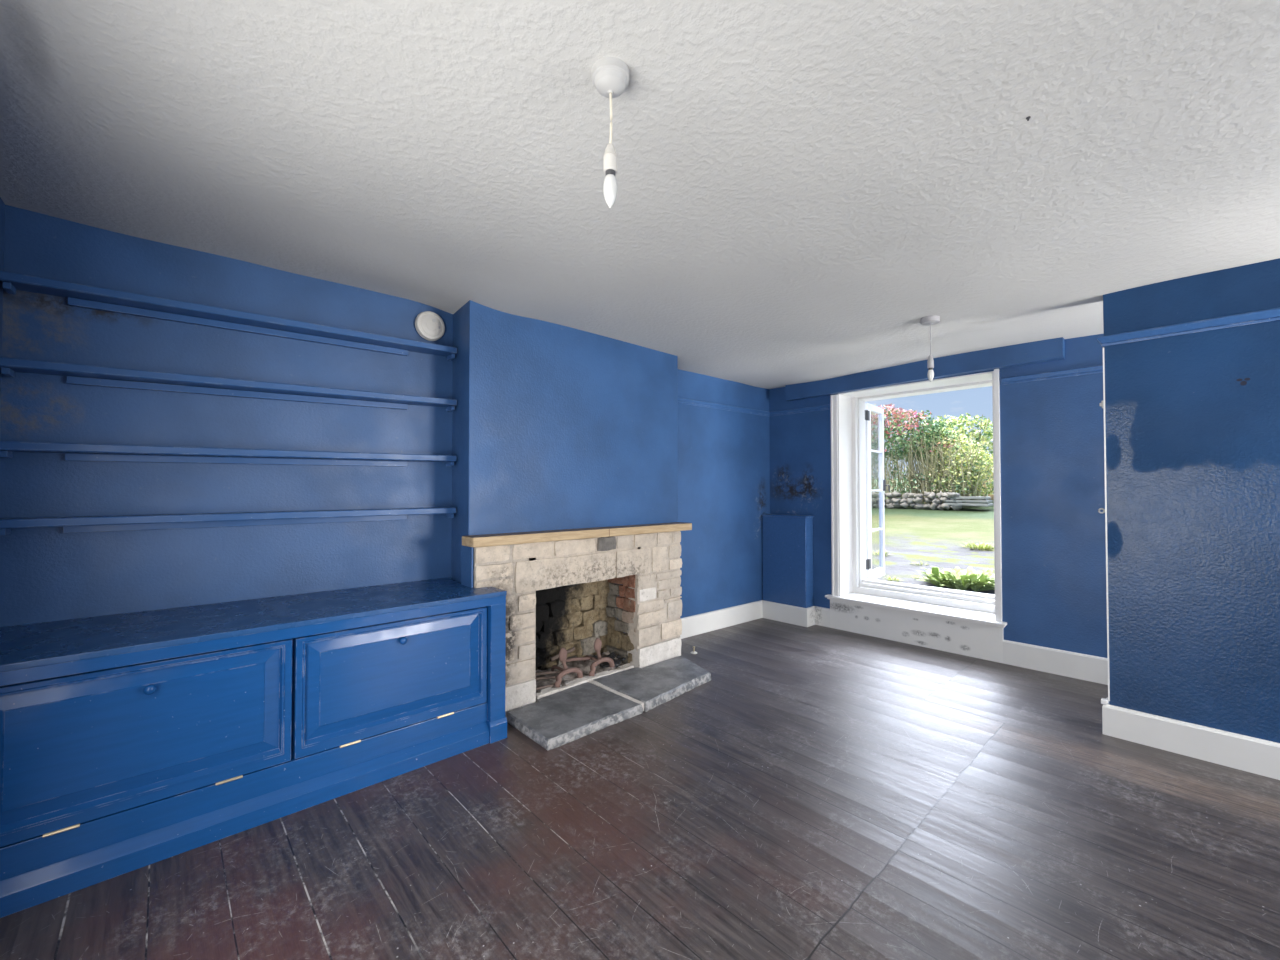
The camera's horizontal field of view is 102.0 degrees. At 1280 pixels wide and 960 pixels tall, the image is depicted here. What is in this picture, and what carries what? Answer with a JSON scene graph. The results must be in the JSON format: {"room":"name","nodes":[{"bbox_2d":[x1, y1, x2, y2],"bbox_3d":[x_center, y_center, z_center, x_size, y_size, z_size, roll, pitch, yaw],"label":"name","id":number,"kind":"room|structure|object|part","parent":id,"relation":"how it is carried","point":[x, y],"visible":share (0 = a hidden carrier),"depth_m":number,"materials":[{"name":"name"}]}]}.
{"room":"living room","nodes":[
{"label":"living room","id":0,"kind":"room"},
{"bbox_2d":[0,197,4,417],"bbox_3d":[-0.006,-0.026,-0.891,0.300,2.620,8.500,1,-1,-43],"label":"wall","id":1,"kind":"structure","parent":0,"point":[2,205],"depth_m":2.01,"materials":[{"name":"blue paint"}]},
{"bbox_2d":[0,205,452,626],"bbox_3d":[-1.959,0.038,2.748,1.980,2.620,0.505,1,-1,-43],"label":"wall","id":2,"kind":"structure","parent":0,"point":[48,574],"depth_m":2.40,"materials":[{"name":"blue paint"}]},
{"bbox_2d":[0,441,455,466],"bbox_3d":[-1.780,-0.111,2.536,1.731,0.067,0.124,0,-1,-41],"label":"wall shelf","id":3,"kind":"object","parent":2,"relation":"attached to","point":[95,452],"visible":1,"depth_m":2.36,"materials":[{"name":"blue paint"}]},
{"bbox_2d":[0,507,455,534],"bbox_3d":[-1.780,0.189,2.531,1.731,0.066,0.124,1,-1,-40],"label":"wall shelf","id":4,"kind":"object","parent":2,"relation":"attached to","point":[75,524],"visible":1,"depth_m":2.37,"materials":[{"name":"blue paint"}]},
{"bbox_2d":[0,270,456,359],"bbox_3d":[-1.780,-0.751,2.547,1.731,0.067,0.124,0,-1,-41],"label":"wall shelf","id":5,"kind":"object","parent":2,"relation":"attached to","point":[78,295],"visible":1,"depth_m":2.38,"materials":[{"name":"blue paint"}]},
{"bbox_2d":[0,357,456,411],"bbox_3d":[-1.779,-0.434,2.542,1.731,0.067,0.124,-1,0,-41],"label":"wall shelf","id":6,"kind":"object","parent":2,"relation":"attached to","point":[77,374],"visible":1,"depth_m":2.37,"materials":[{"name":"blue paint"}]},
{"bbox_2d":[415,311,444,340],"bbox_3d":[-1.241,-0.914,3.071,0.172,0.172,0.040,1,-1,-43],"label":"smoke detector","id":7,"kind":"object","parent":2,"relation":"attached to","point":[429,325],"visible":1,"depth_m":3.06,"materials":[{"name":"white plastic"}]},
{"bbox_2d":[451,300,677,647],"bbox_3d":[-0.557,0.055,3.702,1.726,2.620,0.811,1,-1,-43],"label":"wall","id":8,"kind":"structure","parent":0,"point":[555,426],"depth_m":3.28,"materials":[{"name":"blue paint"}]},
{"bbox_2d":[0,0,1279,388],"bbox_3d":[1.913,-1.158,0.906,5.530,0.293,8.500,1,-1,-43],"label":"ceiling","id":9,"kind":"structure","parent":0,"point":[802,184],"depth_m":1.59,"materials":[{"name":"paint"}]},
{"bbox_2d":[592,57,628,207],"bbox_3d":[-0.073,-0.847,1.289,0.094,0.345,0.094,1,-1,-43],"label":"pendant light","id":10,"kind":"object","parent":9,"relation":"hanging from","point":[610,75],"visible":1,"depth_m":1.27,"materials":[{"name":"white plastic"}]},
{"bbox_3d":[-0.073,-0.715,1.287,0.036,0.081,0.036,1,-1,-43],"label":"bulb","id":11,"kind":"part","parent":10,"relation":"part of","materials":[{"name":"white glass"}]},
{"bbox_3d":[-0.072,-0.898,1.289,0.006,0.139,0.009,1,-1,-43],"label":"cord","id":12,"kind":"part","parent":10,"relation":"part of","materials":[{"name":"white plastic"}]},
{"bbox_2d":[921,315,939,381],"bbox_3d":[1.773,-0.794,3.162,0.104,0.394,0.104,1,-1,-43],"label":"pendant light","id":13,"kind":"object","parent":9,"relation":"hanging from","point":[934,319],"visible":1,"depth_m":3.15,"materials":[{"name":"grey plastic"}]},
{"bbox_3d":[1.774,-0.856,3.163,0.006,0.198,0.008,1,-1,-43],"label":"cord","id":14,"kind":"part","parent":13,"relation":"part of","materials":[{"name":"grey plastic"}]},
{"bbox_3d":[1.773,-0.635,3.160,0.036,0.076,0.036,1,-1,-43],"label":"bulb","id":15,"kind":"part","parent":13,"relation":"part of","materials":[{"name":"white glass"}]},
{"bbox_2d":[0,618,1279,959],"bbox_3d":[2.052,1.377,0.991,5.910,0.120,8.500,1,-1,-43],"label":"floor","id":16,"kind":"structure","parent":0,"point":[828,793],"depth_m":1.90,"materials":[{"name":"brown wood"}]},
{"bbox_2d":[0,577,506,917],"bbox_3d":[-1.590,0.959,2.356,1.802,0.765,0.694,1,-1,-43],"label":"base cabinet","id":17,"kind":"object","parent":16,"relation":"on","point":[129,742],"visible":1,"depth_m":1.97,"materials":[{"name":"blue paint"}]},
{"bbox_3d":[-1.722,0.888,1.823,0.834,0.488,0.024,1,-1,-43],"label":"door","id":18,"kind":"part","parent":17,"relation":"part of","materials":[{"name":"blue wood"}]},
{"bbox_3d":[-1.709,0.729,1.806,0.033,0.033,0.037,1,-1,-43],"label":"knob","id":19,"kind":"part","parent":17,"relation":"part of","materials":[{"name":"blue wood"}]},
{"bbox_3d":[-1.424,1.229,2.106,1.712,0.175,0.024,1,-1,-43],"label":"rail","id":20,"kind":"part","parent":17,"relation":"part of","materials":[{"name":"blue wood"}]},
{"bbox_3d":[-1.371,0.615,2.121,1.796,0.044,0.022,1,-1,-43],"label":"rail","id":21,"kind":"part","parent":17,"relation":"part of","materials":[{"name":"blue wood"}]},
{"bbox_2d":[0,577,506,671],"bbox_3d":[-1.593,0.588,2.364,1.800,0.023,0.687,1,-1,-43],"label":"countertop","id":22,"kind":"structure","parent":17,"relation":"on","point":[25,646],"depth_m":2.11,"materials":[{"name":"blue paint"}]},
{"bbox_3d":[-1.101,0.898,2.398,0.836,0.488,0.024,1,-1,-43],"label":"door","id":23,"kind":"part","parent":17,"relation":"part of","materials":[{"name":"blue wood"}]},
{"bbox_3d":[-1.089,0.738,2.380,0.033,0.033,0.037,1,-1,-43],"label":"knob","id":24,"kind":"part","parent":17,"relation":"part of","materials":[{"name":"blue wood"}]},
{"bbox_3d":[-0.788,0.997,2.745,0.096,0.702,0.176,1,-1,-43],"label":"post","id":25,"kind":"part","parent":17,"relation":"part of","materials":[{"name":"blue wood"}]},
{"bbox_2d":[462,522,710,750],"bbox_3d":[-0.273,0.845,3.363,1.746,1.056,0.913,1,-1,-43],"label":"fireplace","id":26,"kind":"object","parent":16,"relation":"on","point":[561,587],"visible":0.93,"depth_m":3.37,"materials":[{"name":"stone"}]},
{"bbox_2d":[462,522,691,547],"bbox_3d":[-0.294,0.344,3.396,1.746,0.054,0.147,1,-1,-43],"label":"mantel shelf","id":27,"kind":"object","parent":26,"relation":"attached to","point":[502,540],"depth_m":3.20,"materials":[{"name":"brown wood"}]},
{"bbox_2d":[535,651,630,692],"bbox_3d":[-0.433,1.281,3.478,0.770,0.067,0.265,1,-1,-43],"label":"ash","id":28,"kind":"object","parent":26,"relation":"in","point":[584,666],"visible":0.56,"depth_m":3.49},
{"bbox_2d":[535,676,554,680],"bbox_3d":[-0.633,1.264,3.296,0.190,0.022,0.019,0,-1,-21],"label":"stick","id":29,"kind":"object","parent":28,"relation":"on","point":[549,677],"visible":0.64,"depth_m":3.30,"materials":[{"name":"brown wood"}]},
{"bbox_2d":[536,684,554,690],"bbox_3d":[-0.595,1.282,3.206,0.148,0.020,0.019,1,-1,-37],"label":"stick","id":30,"kind":"object","parent":28,"relation":"on","point":[545,686],"visible":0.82,"depth_m":3.20,"materials":[{"name":"brown wood"}]},
{"bbox_2d":[535,670,560,674],"bbox_3d":[-0.626,1.234,3.304,0.241,0.028,0.020,0,-1,-10],"label":"stick","id":31,"kind":"object","parent":28,"relation":"on","point":[559,671],"visible":0.62,"depth_m":3.31,"materials":[{"name":"brown wood"}]},
{"bbox_2d":[551,648,582,687],"bbox_3d":[-0.515,1.193,3.384,0.229,0.218,0.241,1,-1,-43],"label":"firedog","id":32,"kind":"object","parent":28,"relation":"on","point":[563,652],"visible":0.98,"depth_m":3.33,"materials":[{"name":"metal"}]},
{"bbox_2d":[550,647,574,661],"bbox_3d":[-0.522,1.181,3.510,0.181,0.074,0.031,1,-1,-33],"label":"stick","id":33,"kind":"object","parent":32,"relation":"on","point":[553,658],"visible":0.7,"depth_m":3.48,"materials":[{"name":"brown wood"}]},
{"bbox_2d":[566,657,590,661],"bbox_3d":[-0.425,1.205,3.474,0.219,0.054,0.037,1,-1,-43],"label":"bar","id":34,"kind":"object","parent":32,"relation":"on","point":[575,658],"visible":0.79,"depth_m":3.48,"materials":[{"name":"metal"}]},
{"bbox_2d":[584,638,614,675],"bbox_3d":[-0.317,1.193,3.567,0.229,0.224,0.241,1,-1,-43],"label":"firedog","id":35,"kind":"object","parent":28,"relation":"on","point":[598,643],"visible":0.96,"depth_m":3.52,"materials":[{"name":"metal"}]},
{"bbox_2d":[591,652,624,667],"bbox_3d":[-0.231,1.269,3.671,0.195,0.077,0.228,1,-1,-43],"label":"coal","id":36,"kind":"object","parent":28,"relation":"on","point":[612,655],"visible":0.63,"depth_m":3.63,"materials":[{"name":"black stone"}]},
{"bbox_2d":[762,514,813,607],"bbox_3d":[1.464,0.868,5.133,0.154,1.044,0.492,1,-1,-43],"label":"wall projection","id":37,"kind":"object","parent":16,"relation":"on","point":[787,539],"visible":0.86,"depth_m":5.05,"materials":[{"name":"blue paint"}]},
{"bbox_3d":[1.464,0.353,5.141,0.154,0.016,0.490,1,-1,-43],"label":"lid","id":38,"kind":"part","parent":37,"relation":"part of","materials":[{"name":"blue paint"}]},
{"bbox_2d":[678,369,769,617],"bbox_3d":[0.554,0.078,5.031,1.850,2.620,0.570,1,-1,-43],"label":"wall","id":39,"kind":"structure","parent":0,"point":[724,455],"depth_m":4.89,"materials":[{"name":"blue paint"}]},
{"bbox_2d":[680,600,829,638],"bbox_3d":[0.846,1.298,4.828,1.836,0.172,0.560,0,-1,-19],"label":"baseboard","id":40,"kind":"structure","parent":39,"relation":"attached to","point":[697,624],"depth_m":4.93,"materials":[{"name":"white paint"}]},
{"bbox_2d":[678,334,1106,657],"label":"wall","id":41,"kind":"structure","parent":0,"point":[1053,535],"depth_m":3.76,"materials":[{"name":"blue paint"}]},
{"bbox_2d":[825,369,1006,662],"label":"window","id":42,"kind":"structure","parent":41,"relation":"attached to","point":[967,623],"depth_m":4.69,"materials":[{"name":"white paint"}]},
{"bbox_3d":[2.346,1.092,4.465,0.365,0.037,1.414,1,-1,-43],"label":"sill","id":43,"kind":"part","parent":42,"relation":"part of","materials":[{"name":"white paint"}]},
{"bbox_3d":[2.256,1.242,4.374,0.026,0.270,1.360,1,-1,-43],"label":"apron panel","id":44,"kind":"part","parent":42,"relation":"part of","materials":[{"name":"white paint"}]},
{"bbox_3d":[2.541,0.137,4.628,0.220,1.887,1.240,1,-1,-43],"label":"frame","id":45,"kind":"part","parent":42,"relation":"part of","materials":[{"name":"white paint"}]},
{"bbox_2d":[1003,640,1107,684],"bbox_3d":[3.638,1.264,2.878,0.022,0.172,2.712,1,-1,-43],"label":"baseboard","id":46,"kind":"structure","parent":41,"relation":"attached to","point":[1086,667],"depth_m":3.63,"materials":[{"name":"white paint"}]},
{"bbox_2d":[1102,258,1279,779],"bbox_3d":[4.301,0.006,0.893,0.156,2.620,5.266,1,-1,-43],"label":"wall","id":47,"kind":"structure","parent":0,"point":[1192,420],"depth_m":2.52,"materials":[{"name":"blue paint"}]},
{"bbox_2d":[1101,698,1107,704],"bbox_3d":[2.478,1.181,2.764,0.040,0.022,0.026,1,-1,-43],"label":"trim","id":48,"kind":"structure","parent":47,"relation":"on","point":[1103,700],"depth_m":2.75,"materials":[{"name":"white paint"}]},
{"bbox_2d":[1103,347,1109,700],"bbox_3d":[2.497,0.231,2.773,0.023,1.885,0.006,1,-1,-43],"label":"trim","id":49,"kind":"structure","parent":47,"relation":"attached to","point":[1103,347],"depth_m":2.76,"materials":[{"name":"white paint"}]},
{"bbox_2d":[1096,307,1279,346],"bbox_3d":[4.192,-0.774,1.024,0.156,0.052,4.946,1,-1,-43],"label":"trim","id":50,"kind":"structure","parent":47,"relation":"attached to","point":[1273,314],"depth_m":2.53,"materials":[{"name":"blue paint"}]},
{"label":"outside","id":51,"kind":"structure","parent":0,"visible":0},
{"bbox_2d":[872,478,994,594],"bbox_3d":[6.925,0.705,11.854,16.000,1.855,40.000,1,-1,-43],"label":"ground","id":52,"kind":"structure","parent":51,"point":[936,538],"depth_m":8.99,"materials":[{"name":"green plant"}]},
{"bbox_2d":[872,550,890,555],"bbox_3d":[3.780,1.157,8.200,0.302,0.106,0.390,1,-1,-27],"label":"grass tuft","id":53,"kind":"object","parent":52,"relation":"on","point":[876,552],"visible":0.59,"depth_m":8.20,"materials":[{"name":"green plant"}]},
{"bbox_2d":[886,576,901,581],"bbox_3d":[3.293,1.290,6.720,0.232,0.068,0.285,1,-1,-43],"label":"grass tuft","id":54,"kind":"object","parent":52,"relation":"on","point":[889,578],"visible":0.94,"depth_m":6.70,"materials":[{"name":"green plant"}]},
{"bbox_2d":[871,491,963,510],"bbox_3d":[5.215,0.516,13.855,0.431,0.501,6.061,1,-1,-43],"label":"wall","id":55,"kind":"structure","parent":52,"relation":"on","point":[913,500],"depth_m":12.25,"materials":[{"name":"grey stone"}]},
{"bbox_2d":[943,503,992,505],"bbox_3d":[7.396,0.546,11.688,0.455,0.072,0.897,1,-1,-43],"label":"paving slab","id":56,"kind":"object","parent":55,"relation":"on","point":[954,504],"visible":0.9,"depth_m":11.47,"materials":[{"name":"grey stone"}]},
{"bbox_2d":[946,499,992,502],"bbox_3d":[7.410,0.476,11.675,0.462,0.071,0.814,1,-1,-43],"label":"paving slab","id":57,"kind":"object","parent":56,"relation":"on","point":[950,500],"visible":0.92,"depth_m":11.46,"materials":[{"name":"grey stone"}]},
{"bbox_2d":[950,496,990,499],"bbox_3d":[7.431,0.402,11.657,0.455,0.072,0.711,1,-1,-43],"label":"paving slab","id":58,"kind":"object","parent":57,"relation":"on","point":[959,497],"visible":0.93,"depth_m":11.53,"materials":[{"name":"grey stone"}]},
{"bbox_2d":[871,463,976,503],"bbox_3d":[5.783,0.126,13.944,0.732,1.280,5.687,1,-1,-43],"label":"undergrowth","id":59,"kind":"object","parent":52,"relation":"on","point":[899,484],"visible":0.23,"depth_m":12.84,"materials":[{"name":"green plant"}]},
{"bbox_2d":[871,403,991,503],"bbox_3d":[5.942,-0.762,14.165,2.066,2.927,6.291,1,-1,-38],"label":"hedge","id":60,"kind":"object","parent":52,"relation":"on","point":[918,454],"visible":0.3,"depth_m":12.96,"materials":[{"name":"green plant"}]},
{"bbox_2d":[889,428,993,502],"bbox_3d":[7.505,-0.351,12.466,2.540,1.951,1.891,-1,-1,45],"label":"shrub","id":61,"kind":"object","parent":52,"relation":"on","point":[975,475],"visible":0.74,"depth_m":12.21,"materials":[{"name":"green plant"}]},
{"bbox_2d":[918,413,992,481],"bbox_3d":[10.788,-1.019,17.113,2.095,2.464,3.311,1,-1,-43],"label":"tree","id":62,"kind":"object","parent":52,"relation":"on","point":[951,422],"visible":0.35,"depth_m":16.72,"materials":[{"name":"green plant"}]},
{"bbox_2d":[918,566,994,591],"bbox_3d":[3.929,1.195,6.282,0.848,0.259,1.022,1,-1,-43],"label":"leafy plant","id":63,"kind":"object","parent":52,"relation":"on","point":[958,579],"visible":0.96,"depth_m":6.22,"materials":[{"name":"green plant"}]},
{"bbox_2d":[962,541,993,549],"bbox_3d":[5.324,1.037,8.132,0.518,0.125,0.571,0,-1,5],"label":"grass tuft","id":64,"kind":"object","parent":52,"relation":"on","point":[979,546],"visible":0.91,"depth_m":8.11,"materials":[{"name":"green plant"}]},
{"bbox_2d":[963,461,993,499],"bbox_3d":[9.130,0.001,12.558,0.060,1.036,2.380,1,-1,-43],"label":"fence","id":65,"kind":"object","parent":52,"relation":"on","point":[984,485],"visible":0.02,"depth_m":12.96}
]}

